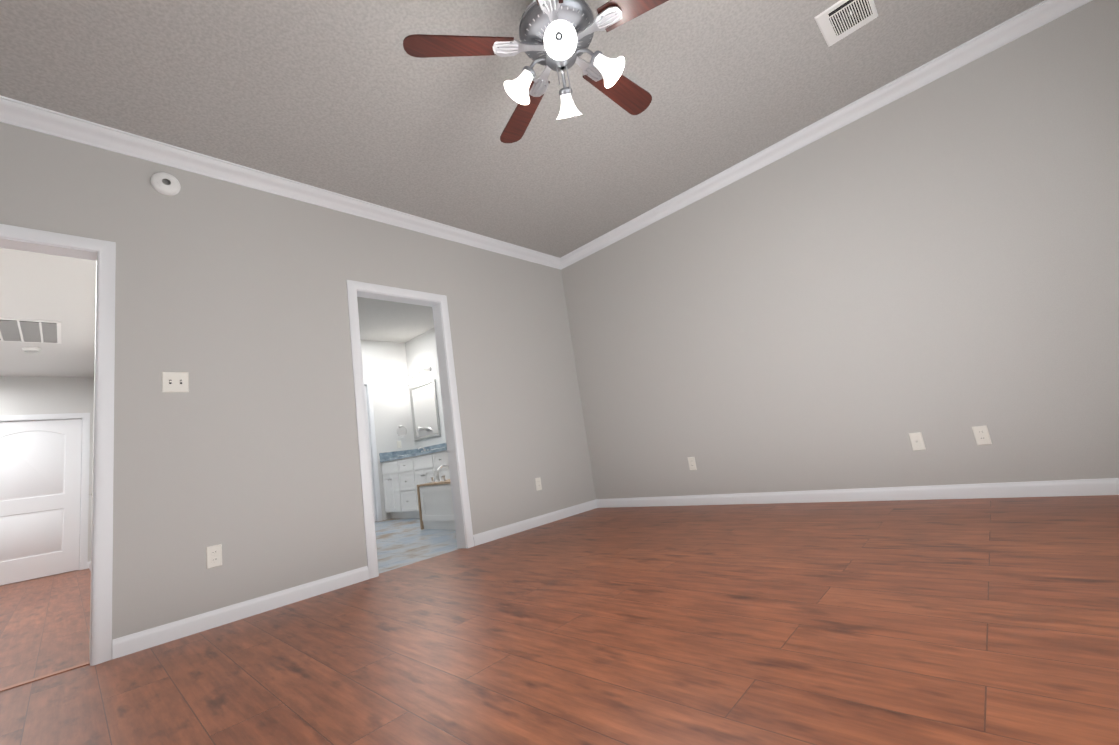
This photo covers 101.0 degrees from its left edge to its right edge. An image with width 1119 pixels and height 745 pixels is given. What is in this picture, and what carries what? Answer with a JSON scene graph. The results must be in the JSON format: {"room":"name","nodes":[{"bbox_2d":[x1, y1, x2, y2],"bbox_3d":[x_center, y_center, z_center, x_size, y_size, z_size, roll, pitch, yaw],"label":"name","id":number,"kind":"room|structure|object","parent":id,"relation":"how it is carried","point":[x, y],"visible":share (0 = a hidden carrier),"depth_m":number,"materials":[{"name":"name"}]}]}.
{"room":"empty bedroom","nodes":[
{"label":"empty bedroom","id":0,"kind":"room"},
{"bbox_2d":[0,376,93,561],"bbox_3d":[-7.486,1.275,5.449,0.120,2.740,3.010,-17,-12,42],"label":"wall","id":1,"kind":"structure","parent":0,"point":[37,395],"depth_m":6.27,"materials":[{"name":"white paint"}]},
{"bbox_2d":[0,419,81,585],"bbox_3d":[-6.828,1.625,5.962,0.112,2.015,0.916,-17,-12,42],"label":"front door","id":2,"kind":"structure","parent":1,"relation":"in","point":[40,479],"depth_m":6.02,"materials":[{"name":"white wood"}]},
{"bbox_2d":[0,248,95,376],"bbox_3d":[-5.591,-0.643,3.631,5.830,0.120,2.890,-17,-12,42],"label":"ceiling","id":3,"kind":"structure","parent":0,"point":[45,287],"depth_m":4.28,"materials":[{"name":"white paint"}]},
{"bbox_2d":[0,318,60,343],"bbox_3d":[-5.471,-0.419,4.686,0.820,0.016,0.560,-17,-12,42],"label":"ceiling vent","id":4,"kind":"object","parent":3,"relation":"in","point":[25,330],"visible":1,"depth_m":4.70,"materials":[{"name":"white plastic"}]},
{"bbox_2d":[22,347,40,352],"bbox_3d":[-5.949,-0.254,5.201,0.140,0.037,0.140,-17,-12,42],"label":"smoke detector","id":5,"kind":"object","parent":3,"relation":"attached to","point":[31,349],"visible":1,"depth_m":5.19,"materials":[{"name":"white plastic"}]},
{"bbox_2d":[91,401,93,534],"bbox_3d":[-4.414,0.676,4.558,5.950,2.740,0.120,-17,-12,42],"label":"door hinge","id":6,"kind":"structure","parent":0,"point":[92,467],"depth_m":6.37,"materials":[{"name":"white paint"}]},
{"bbox_2d":[0,122,595,639],"bbox_3d":[-1.480,0.045,3.350,0.120,2.740,5.020,-17,-12,42],"label":"wall","id":7,"kind":"structure","parent":0,"point":[232,300],"depth_m":2.85,"materials":[{"name":"paint"}]},
{"bbox_2d":[0,224,115,665],"bbox_3d":[-2.629,0.327,2.028,0.154,2.100,0.960,-17,-12,42],"label":"door frame","id":8,"kind":"structure","parent":7,"relation":"attached to","point":[102,253],"depth_m":2.32,"materials":[{"name":"white wood"}]},
{"bbox_2d":[150,172,180,195],"bbox_3d":[-2.314,-1.113,2.714,0.034,0.136,0.136,-17,-12,42],"label":"smoke detector","id":9,"kind":"object","parent":7,"relation":"attached to","point":[161,187],"visible":0.94,"depth_m":2.70,"materials":[{"name":"white plastic"}]},
{"bbox_2d":[162,372,188,391],"bbox_3d":[-2.125,0.052,2.556,0.015,0.115,0.116,-17,-12,42],"label":"light switch","id":10,"kind":"object","parent":7,"relation":"attached to","point":[175,381],"visible":1,"depth_m":2.56,"materials":[{"name":"white plastic"}]},
{"bbox_2d":[206,544,221,568],"bbox_3d":[-1.882,1.003,2.517,0.007,0.115,0.070,-17,-12,42],"label":"electrical outlet","id":11,"kind":"object","parent":7,"relation":"attached to","point":[213,556],"visible":1,"depth_m":2.51,"materials":[{"name":"white plastic"}]},
{"bbox_2d":[112,566,368,658],"bbox_3d":[-1.688,1.316,2.618,0.014,0.085,1.221,-17,-12,42],"label":"baseboard","id":12,"kind":"structure","parent":7,"relation":"attached to","point":[145,639],"depth_m":2.50,"materials":[{"name":"white wood"}]},
{"bbox_2d":[0,95,562,269],"bbox_3d":[-1.558,-1.266,3.538,0.080,0.095,4.660,-17,-12,42],"label":"crown molding","id":13,"kind":"structure","parent":7,"relation":"attached to","point":[86,132],"depth_m":2.94,"materials":[{"name":"white wood"}]},
{"bbox_2d":[346,280,473,578],"bbox_3d":[-1.170,0.365,3.579,0.154,2.100,0.850,-17,-12,42],"label":"door frame","id":14,"kind":"structure","parent":7,"relation":"attached to","point":[453,432],"depth_m":3.72,"materials":[{"name":"white wood"}]},
{"bbox_2d":[473,500,598,545],"bbox_3d":[-0.158,1.356,4.245,0.014,0.085,1.538,-17,-12,42],"label":"baseboard","id":15,"kind":"structure","parent":7,"relation":"attached to","point":[490,535],"depth_m":4.14,"materials":[{"name":"white wood"}]},
{"bbox_2d":[535,477,541,490],"bbox_3d":[-0.194,1.042,4.312,0.007,0.115,0.070,-17,-12,42],"label":"electrical outlet","id":16,"kind":"object","parent":7,"relation":"attached to","point":[538,484],"visible":1,"depth_m":4.31,"materials":[{"name":"white plastic"}]},
{"bbox_2d":[361,340,414,519],"bbox_3d":[-3.554,0.830,6.278,0.120,2.740,3.570,-17,-12,42],"label":"wall","id":17,"kind":"structure","parent":0,"point":[385,370],"depth_m":7.26,"materials":[{"name":"white paint"}]},
{"bbox_2d":[364,386,375,520],"bbox_3d":[-3.092,1.182,6.625,0.035,2.015,0.774,-17,-12,42],"label":"closet door","id":18,"kind":"structure","parent":17,"relation":"in","point":[370,453],"depth_m":6.88,"materials":[{"name":"white wood"}]},
{"bbox_2d":[0,0,1043,342],"bbox_3d":[-2.800,-1.192,3.482,10.490,0.100,6.680,-17,-12,42],"label":"ceiling","id":19,"kind":"structure","parent":0,"point":[350,98],"depth_m":2.68,"materials":[{"name":"paint"}]},
{"bbox_2d":[403,0,668,142],"bbox_3d":[0.038,-1.434,2.067,1.273,0.698,1.230,-17,-12,42],"label":"fan","id":20,"kind":"object","parent":19,"relation":"hanging from","point":[556,35],"visible":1,"depth_m":1.99,"materials":[{"name":"brown wood"}]},
{"bbox_2d":[814,0,877,46],"bbox_3d":[1.573,-1.909,2.516,0.250,0.068,0.300,-17,-12,42],"label":"ceiling vent","id":21,"kind":"object","parent":19,"relation":"in","point":[838,20],"visible":1,"depth_m":2.52,"materials":[{"name":"white plastic"}]},
{"bbox_2d":[0,495,1118,744],"bbox_3d":[-2.357,1.572,3.067,10.490,0.080,6.580,-17,-12,42],"label":"floor","id":22,"kind":"structure","parent":0,"point":[964,621],"depth_m":1.60,"materials":[{"name":"brown wood"}]},
{"bbox_2d":[0,661,89,691],"bbox_3d":[-2.479,1.350,1.861,0.050,0.004,0.820,-17,-12,42],"label":"threshold","id":23,"kind":"object","parent":22,"relation":"on","point":[43,677],"depth_m":2.05,"materials":[{"name":"brown wood"}]},
{"bbox_2d":[379,443,449,518],"bbox_3d":[-1.780,1.498,6.463,1.871,0.984,0.602,-17,-12,42],"label":"bathroom vanity","id":24,"kind":"object","parent":22,"relation":"on","point":[405,473],"visible":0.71,"depth_m":6.44,"materials":[{"name":"white wood"}]},
{"bbox_2d":[417,465,454,529],"bbox_3d":[-0.670,1.269,5.088,1.556,0.671,1.089,-17,-12,42],"label":"tub deck","id":25,"kind":"object","parent":22,"relation":"on","point":[435,504],"visible":0.29,"depth_m":4.99,"materials":[{"name":"white ceramic"}]},
{"bbox_2d":[405,0,1118,498],"bbox_3d":[0.491,0.002,4.861,8.140,2.740,0.120,-17,-12,42],"label":"wall","id":26,"kind":"structure","parent":0,"point":[857,302],"depth_m":3.14,"materials":[{"name":"paint"}]},
{"bbox_2d":[407,367,430,382],"bbox_3d":[-2.225,0.049,7.225,0.560,0.145,0.158,-17,-12,42],"label":"sconce","id":27,"kind":"object","parent":26,"relation":"attached to","point":[418,375],"visible":1,"depth_m":7.18,"materials":[{"name":"silver metal"}]},
{"bbox_2d":[410,379,440,440],"bbox_3d":[-2.101,0.600,7.182,0.740,0.860,0.030,-17,-12,42],"label":"bathroom mirror","id":28,"kind":"object","parent":26,"relation":"attached to","point":[425,412],"visible":0.93,"depth_m":7.17,"materials":[{"name":"grey mirror"}]},
{"bbox_2d":[687,457,696,469],"bbox_3d":[1.179,0.811,4.107,0.070,0.115,0.007,-17,-12,42],"label":"electrical outlet","id":29,"kind":"object","parent":26,"relation":"attached to","point":[692,463],"visible":1,"depth_m":4.10,"materials":[{"name":"white plastic"}]},
{"bbox_2d":[560,0,1091,267],"bbox_3d":[1.521,-1.679,3.796,4.110,0.095,0.080,-17,-12,42],"label":"crown molding","id":30,"kind":"structure","parent":26,"relation":"attached to","point":[1046,11],"depth_m":3.26,"materials":[{"name":"white wood"}]},
{"bbox_2d":[595,478,1118,507],"bbox_3d":[1.911,0.914,3.410,4.270,0.085,0.014,-17,-12,42],"label":"baseboard","id":31,"kind":"structure","parent":26,"relation":"attached to","point":[1106,486],"depth_m":3.07,"materials":[{"name":"white wood"}]},
{"bbox_2d":[908,432,925,450],"bbox_3d":[2.338,0.452,3.018,0.070,0.115,0.016,-17,-12,42],"label":"outlet","id":32,"kind":"object","parent":26,"relation":"attached to","point":[917,441],"visible":1,"depth_m":3.02,"materials":[{"name":"white plastic"}]},
{"bbox_2d":[972,425,991,444],"bbox_3d":[2.570,0.383,2.809,0.070,0.115,0.007,-17,-12,42],"label":"electrical outlet","id":33,"kind":"object","parent":26,"relation":"attached to","point":[981,435],"visible":1,"depth_m":2.81,"materials":[{"name":"white plastic"}]}
]}

